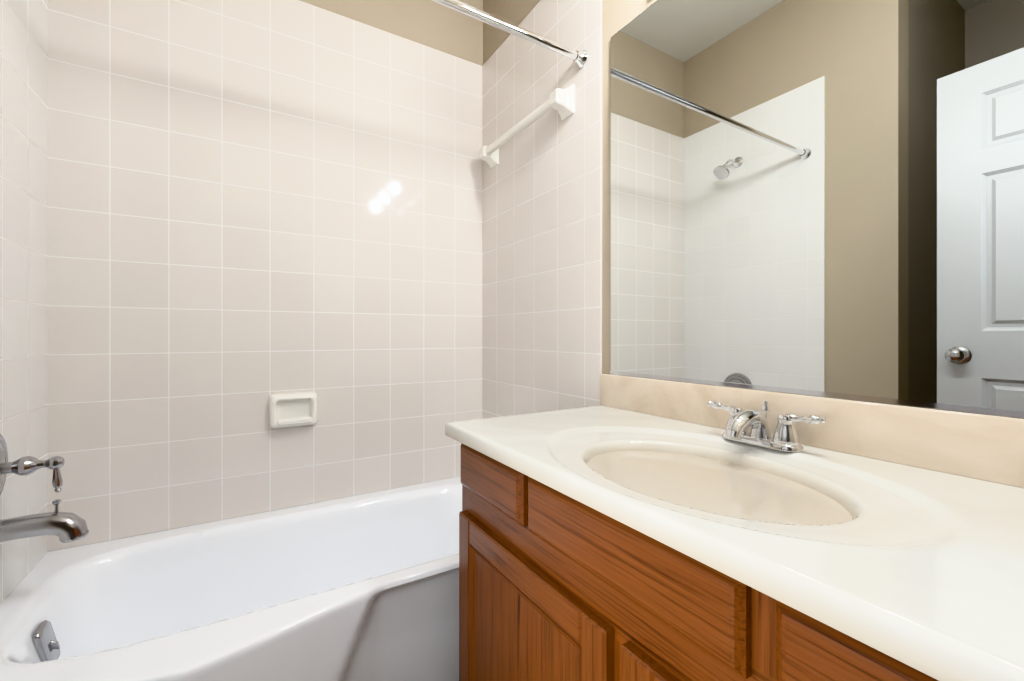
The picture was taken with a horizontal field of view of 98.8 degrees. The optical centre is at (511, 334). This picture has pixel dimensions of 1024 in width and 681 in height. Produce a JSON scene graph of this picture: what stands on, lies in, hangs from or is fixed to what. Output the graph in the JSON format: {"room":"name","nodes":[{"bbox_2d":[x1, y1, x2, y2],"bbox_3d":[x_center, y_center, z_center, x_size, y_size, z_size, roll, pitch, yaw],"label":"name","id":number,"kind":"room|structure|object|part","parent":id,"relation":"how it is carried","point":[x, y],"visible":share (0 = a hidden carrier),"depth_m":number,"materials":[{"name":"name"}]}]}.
{"room":"bathroom","nodes":[
{"label":"bathroom","id":0,"kind":"room"},
{"bbox_2d":[0,0,47,603],"bbox_3d":[-1.219,-0.321,0.997,0.008,1.979,0.830,0,0,-31],"label":"tiled wall","id":1,"kind":"structure","parent":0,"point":[23,228],"depth_m":1.21,"materials":[{"name":"white tile"}]},
{"bbox_2d":[0,434,64,494],"bbox_3d":[-1.179,0.318,1.066,0.132,0.184,0.184,0,0,-31],"label":"tub valve","id":2,"kind":"object","parent":1,"relation":"attached to","point":[25,466],"visible":1,"depth_m":1.07,"materials":[{"name":"silver metal"}]},
{"bbox_2d":[0,499,88,542],"bbox_3d":[-1.160,0.464,1.078,0.177,0.107,0.074,0,0,-31],"label":"tub spout","id":3,"kind":"object","parent":1,"relation":"attached to","point":[66,527],"visible":1,"depth_m":1.07,"materials":[{"name":"silver metal"}]},
{"bbox_2d":[299,0,482,65],"bbox_3d":[-0.881,-0.383,1.769,1.630,2.885,0.120,0,0,-31],"label":"wall","id":4,"kind":"structure","parent":0,"point":[438,27],"depth_m":1.99,"materials":[{"name":"beige paint"}]},
{"bbox_2d":[48,0,481,551],"bbox_3d":[-0.791,-0.321,1.749,1.524,1.979,0.008,0,0,-31],"label":"tiled wall","id":5,"kind":"structure","parent":4,"relation":"attached to","point":[253,205],"depth_m":1.63,"materials":[{"name":"white tile"}]},
{"bbox_2d":[269,392,317,427],"bbox_3d":[-0.836,0.290,1.685,0.168,0.128,0.053,0,0,-31],"label":"soap dish","id":6,"kind":"object","parent":5,"relation":"attached to","point":[292,409],"visible":1,"depth_m":1.69,"materials":[{"name":"white ceramic"}]},
{"bbox_2d":[483,0,655,373],"bbox_3d":[0.443,-0.383,1.306,0.120,2.885,2.290,0,0,-31],"label":"wall","id":7,"kind":"structure","parent":0,"point":[616,14],"depth_m":1.42,"materials":[{"name":"beige paint"}]},
{"bbox_2d":[482,0,601,418],"bbox_3d":[0.075,-0.321,1.786,0.008,1.979,0.830,0,0,-31],"label":"tiled wall","id":8,"kind":"structure","parent":7,"relation":"attached to","point":[542,266],"depth_m":1.70,"materials":[{"name":"white tile"}]},
{"bbox_2d":[432,0,587,67],"bbox_3d":[-0.400,-0.945,1.110,1.507,0.056,0.055,0,0,-31],"label":"curtain rod","id":9,"kind":"object","parent":8,"relation":"attached to","point":[579,58],"visible":0.98,"depth_m":1.35,"materials":[{"name":"silver metal"}]},
{"bbox_2d":[480,84,574,168],"bbox_3d":[0.032,-0.830,1.781,0.070,0.100,0.612,0,0,-31],"label":"towel bar","id":10,"kind":"object","parent":8,"relation":"attached to","point":[561,102],"visible":1,"depth_m":1.64,"materials":[{"name":"white ceramic"}]},
{"bbox_2d":[610,0,1023,417],"bbox_3d":[0.628,-0.410,0.879,0.008,1.069,1.203,0,0,-31],"label":"mirror","id":11,"kind":"object","parent":7,"relation":"attached to","point":[822,198],"visible":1,"depth_m":0.88,"materials":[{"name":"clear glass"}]},
{"bbox_3d":[-0.352,1.110,0.118,2.714,0.100,3.490,0,0,-31],"label":"floor","id":12,"kind":"structure","parent":0,"visible":0},
{"bbox_2d":[0,476,461,680],"bbox_3d":[-0.578,0.865,1.400,1.521,0.390,0.822,0,0,-31],"label":"bathtub","id":13,"kind":"object","parent":12,"relation":"on","point":[363,587],"visible":0.77,"depth_m":1.30,"materials":[{"name":"white ceramic"}]},
{"bbox_2d":[445,374,1023,680],"bbox_3d":[0.385,0.592,0.750,0.554,0.936,1.234,0,0,-31],"label":"bathroom vanity","id":14,"kind":"object","parent":12,"relation":"on","point":[555,585],"depth_m":0.66,"materials":[{"name":"brown wood"}]},
{"bbox_3d":[0.385,0.242,0.750,0.554,0.236,1.234,0,0,-31],"label":"bathroom vanity top","id":15,"kind":"part","parent":14,"relation":"part of","materials":[{"name":"white stone"}]},
{"bbox_2d":[707,400,825,451],"bbox_3d":[0.482,0.181,0.890,0.136,0.087,0.243,0,0,-31],"label":"sink faucet","id":16,"kind":"object","parent":14,"relation":"on","point":[740,421],"visible":0.98,"depth_m":0.87,"materials":[{"name":"silver metal"}]}
]}

